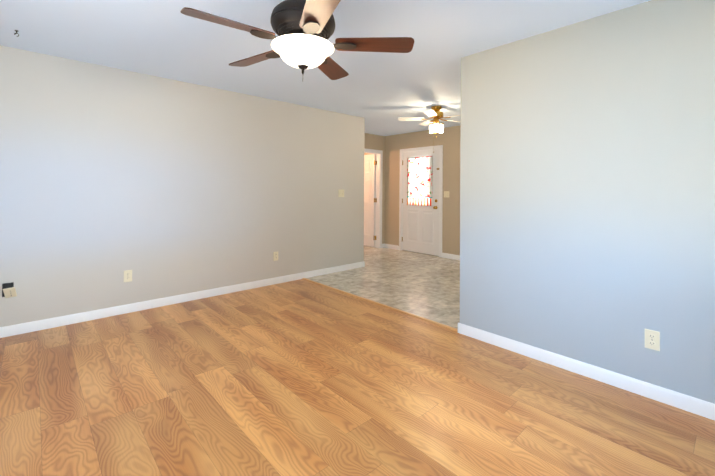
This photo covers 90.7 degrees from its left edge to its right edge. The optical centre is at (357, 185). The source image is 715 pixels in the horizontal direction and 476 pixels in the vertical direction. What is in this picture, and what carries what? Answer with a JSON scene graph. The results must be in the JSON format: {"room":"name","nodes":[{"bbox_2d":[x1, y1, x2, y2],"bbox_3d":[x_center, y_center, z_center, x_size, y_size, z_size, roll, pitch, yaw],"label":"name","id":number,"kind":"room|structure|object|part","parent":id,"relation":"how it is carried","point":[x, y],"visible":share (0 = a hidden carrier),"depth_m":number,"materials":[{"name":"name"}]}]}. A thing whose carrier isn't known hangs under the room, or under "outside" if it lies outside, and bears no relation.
{"room":"empty living room","nodes":[
{"label":"empty living room","id":0,"kind":"room"},
{"bbox_2d":[0,45,364,326],"bbox_3d":[-1.981,0.077,4.623,4.660,2.440,1.110,1,-1,-43],"label":"wall","id":1,"kind":"structure","parent":0,"point":[160,187],"depth_m":3.72,"materials":[{"name":"beige paint"}]},
{"bbox_2d":[2,282,13,296],"bbox_3d":[-2.943,0.877,2.971,0.068,0.112,0.010,1,-1,-43],"label":"electrical outlet box","id":2,"kind":"object","parent":1,"relation":"attached to","point":[7,285],"visible":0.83,"depth_m":2.97,"materials":[{"name":"black plastic"}]},
{"bbox_2d":[3,287,16,297],"bbox_3d":[-2.900,0.895,2.946,0.072,0.116,0.007,-4,40,-36],"label":"electrical outlet","id":3,"kind":"object","parent":2,"relation":"attached to","point":[9,292],"visible":1,"depth_m":2.94,"materials":[{"name":"beige plastic"}]},
{"bbox_2d":[124,270,131,281],"bbox_3d":[-2.311,0.911,3.554,0.072,0.116,0.009,1,-1,-43],"label":"electrical outlet","id":4,"kind":"object","parent":1,"relation":"attached to","point":[127,275],"visible":1,"depth_m":3.55,"materials":[{"name":"beige plastic"}]},
{"bbox_2d":[0,261,364,337],"bbox_3d":[-1.561,1.252,4.240,4.553,0.086,0.013,1,-1,-43],"label":"baseboard","id":5,"kind":"structure","parent":1,"relation":"attached to","point":[21,328],"depth_m":3.69,"materials":[{"name":"white wood"}]},
{"bbox_2d":[273,252,277,260],"bbox_3d":[-1.083,0.938,4.685,0.072,0.116,0.009,1,-1,-43],"label":"electrical outlet","id":6,"kind":"object","parent":1,"relation":"attached to","point":[275,256],"visible":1,"depth_m":4.68,"materials":[{"name":"beige plastic"}]},
{"bbox_2d":[338,190,343,196],"bbox_3d":[-0.244,0.121,5.453,0.116,0.116,0.021,1,-1,-43],"label":"light switch","id":7,"kind":"object","parent":1,"relation":"attached to","point":[340,193],"visible":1,"depth_m":5.45,"materials":[{"name":"beige plastic"}]},
{"bbox_2d":[0,0,650,135],"bbox_3d":[-0.140,-1.177,3.986,6.470,0.080,7.870,1,-1,-43],"label":"ceiling","id":8,"kind":"structure","parent":0,"point":[381,93],"depth_m":2.83,"materials":[{"name":"paint"}]},
{"bbox_2d":[180,0,413,79],"bbox_3d":[-0.344,-0.879,2.014,1.203,0.567,1.220,1,-1,-43],"label":"ceiling fan","id":9,"kind":"object","parent":8,"relation":"hanging from","point":[304,30],"visible":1,"depth_m":1.92,"materials":[{"name":"brown wood"}]},
{"bbox_3d":[-0.639,-0.816,1.779,0.447,0.035,0.139,1,-1,-37],"label":"blade","id":10,"kind":"part","parent":9,"relation":"part of","materials":[{"name":"brown wood"}]},
{"bbox_3d":[-0.644,-0.810,2.259,0.447,0.035,0.139,0,-1,35],"label":"blade","id":11,"kind":"part","parent":9,"relation":"part of","materials":[{"name":"brown wood"}]},
{"bbox_3d":[-0.312,-0.737,2.021,0.356,0.114,0.356,1,-1,-43],"label":"lamp shade","id":12,"kind":"part","parent":9,"relation":"part of","materials":[{"name":"white glass"}]},
{"bbox_3d":[-0.329,-0.817,2.017,0.577,0.039,0.587,1,-1,-43],"label":"arm","id":13,"kind":"part","parent":9,"relation":"part of"},
{"bbox_3d":[-0.181,-0.814,1.635,0.139,0.035,0.447,1,-1,-19],"label":"blade","id":14,"kind":"part","parent":9,"relation":"part of","materials":[{"name":"brown wood"}]},
{"bbox_3d":[-0.189,-0.805,2.412,0.139,0.035,0.447,0,-1,17],"label":"blade","id":15,"kind":"part","parent":9,"relation":"part of","materials":[{"name":"brown wood"}]},
{"bbox_3d":[0.097,-0.807,2.026,0.447,0.035,0.139,0,-1,-1],"label":"blade","id":16,"kind":"part","parent":9,"relation":"part of","materials":[{"name":"brown wood"}]},
{"bbox_2d":[398,106,460,152],"bbox_3d":[1.143,-0.787,4.986,1.035,0.654,1.016,1,-1,-43],"label":"ceiling fan","id":17,"kind":"object","parent":8,"relation":"hanging from","point":[435,113],"visible":1,"depth_m":4.97,"materials":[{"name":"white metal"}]},
{"bbox_3d":[0.767,-0.950,5.038,0.365,0.027,0.127,0,-1,6],"label":"blade","id":18,"kind":"part","parent":17,"relation":"part of","materials":[{"name":"white wood"}]},
{"bbox_3d":[1.044,-0.944,5.345,0.127,0.027,0.365,1,-1,-12],"label":"blade","id":19,"kind":"part","parent":17,"relation":"part of","materials":[{"name":"white wood"}]},
{"bbox_3d":[0.974,-0.953,4.678,0.127,0.027,0.365,0,-1,24],"label":"blade","id":20,"kind":"part","parent":17,"relation":"part of","materials":[{"name":"white wood"}]},
{"bbox_3d":[1.125,-0.709,4.993,0.413,0.497,0.404,1,-1,-43],"label":"arm","id":21,"kind":"part","parent":17,"relation":"part of"},
{"bbox_3d":[1.110,-0.815,5.010,0.203,0.130,0.194,1,-1,-43],"label":"lamp shade","id":22,"kind":"part","parent":17,"relation":"part of","materials":[{"name":"white glass"}]},
{"bbox_2d":[0,279,714,475],"bbox_3d":[-0.328,1.307,1.931,3.480,0.060,5.120,1,-1,-43],"label":"floor","id":23,"kind":"structure","parent":0,"point":[301,377],"depth_m":2.07,"materials":[{"name":"laminate"}]},
{"bbox_2d":[302,278,457,331],"bbox_3d":[0.083,1.302,4.054,0.048,0.009,2.487,1,-1,-43],"label":"threshold strip","id":24,"kind":"object","parent":23,"relation":"on","point":[425,319],"depth_m":3.72,"materials":[{"name":"brown wood"}]},
{"bbox_2d":[364,133,384,243],"bbox_3d":[-0.062,0.124,7.226,1.690,2.440,0.120,1,-1,-43],"label":"wall","id":25,"kind":"structure","parent":0,"point":[374,142],"depth_m":7.70,"materials":[{"name":"beige paint"}]},
{"bbox_2d":[364,154,376,246],"bbox_3d":[0.093,0.327,7.970,0.110,2.030,0.842,1,-1,-43],"label":"interior door","id":26,"kind":"structure","parent":25,"relation":"in","point":[370,199],"depth_m":7.81,"materials":[{"name":"white wood"}]},
{"bbox_2d":[364,148,382,247],"bbox_3d":[0.139,0.290,7.410,0.952,2.116,0.154,1,-1,-43],"label":"door frame","id":27,"kind":"structure","parent":25,"relation":"attached to","point":[378,196],"depth_m":7.66,"materials":[{"name":"white wood"}]},
{"bbox_2d":[306,245,459,328],"bbox_3d":[1.120,1.357,5.134,2.990,0.060,7.870,1,-1,-43],"label":"floor","id":28,"kind":"structure","parent":0,"point":[424,285],"depth_m":4.82,"materials":[{"name":"tile"}]},
{"bbox_2d":[364,125,460,254],"bbox_3d":[2.185,0.128,6.121,0.120,2.440,7.870,1,-1,-43],"label":"wall","id":29,"kind":"structure","parent":0,"point":[448,138],"depth_m":6.71,"materials":[{"name":"beige paint"}]},
{"bbox_2d":[383,243,398,249],"bbox_3d":[0.721,1.311,7.568,0.040,0.086,0.428,1,-1,-43],"label":"baseboard","id":30,"kind":"structure","parent":29,"relation":"attached to","point":[390,246],"depth_m":7.57,"materials":[{"name":"white wood"}]},
{"bbox_2d":[403,149,438,255],"bbox_3d":[1.242,0.325,7.039,0.118,2.030,0.900,1,-1,-43],"label":"exterior door","id":31,"kind":"structure","parent":29,"relation":"in","point":[420,229],"depth_m":7.00,"materials":[{"name":"white wood"}]},
{"bbox_3d":[1.252,-0.105,7.051,0.012,1.034,0.614,1,-1,-43],"label":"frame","id":32,"kind":"part","parent":31,"relation":"part of","materials":[{"name":"white glass"}]},
{"bbox_2d":[399,145,442,256],"bbox_3d":[1.287,0.295,7.081,0.137,2.116,1.052,1,-1,-43],"label":"door frame","id":33,"kind":"structure","parent":29,"relation":"attached to","point":[437,147],"depth_m":6.95,"materials":[{"name":"white wood"}]},
{"bbox_2d":[444,191,448,196],"bbox_3d":[1.659,0.165,6.588,0.021,0.116,0.116,1,-1,-43],"label":"light switch","id":34,"kind":"object","parent":29,"relation":"attached to","point":[446,193],"visible":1,"depth_m":6.59,"materials":[{"name":"beige plastic"}]},
{"bbox_2d":[442,253,459,259],"bbox_3d":[3.154,1.298,4.947,0.013,0.086,4.598,1,-1,-43],"label":"baseboard","id":35,"kind":"structure","parent":29,"relation":"attached to","point":[444,255],"depth_m":6.49,"materials":[{"name":"white wood"}]},
{"bbox_2d":[460,0,714,403],"bbox_3d":[1.797,0.077,2.263,0.120,2.440,2.480,1,-1,-43],"label":"wall","id":36,"kind":"structure","parent":0,"point":[587,191],"depth_m":2.36,"materials":[{"name":"beige paint"}]},
{"bbox_2d":[458,323,714,419],"bbox_3d":[1.783,1.254,2.253,0.146,0.086,2.493,1,-1,-43],"label":"baseboard","id":37,"kind":"structure","parent":36,"relation":"attached to","point":[697,406],"depth_m":2.33,"materials":[{"name":"white wood"}]},
{"bbox_2d":[645,329,659,350],"bbox_3d":[1.795,0.941,2.151,0.009,0.116,0.072,1,-1,-43],"label":"electrical outlet","id":38,"kind":"object","parent":36,"relation":"attached to","point":[652,339],"visible":1,"depth_m":2.15,"materials":[{"name":"beige plastic"}]},
{"bbox_3d":[1.243,-0.545,7.045,0.032,0.020,0.674,1,-1,-43],"label":"curtain rod","id":39,"kind":"object","parent":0,"visible":0},
{"bbox_2d":[407,156,432,205],"bbox_3d":[1.231,-0.085,7.032,0.028,0.970,0.630,1,-1,-43],"label":"door curtain","id":40,"kind":"object","parent":39,"relation":"hanging from","point":[419,179],"visible":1,"depth_m":7.02,"materials":[{"name":"white fabric"}]}
]}

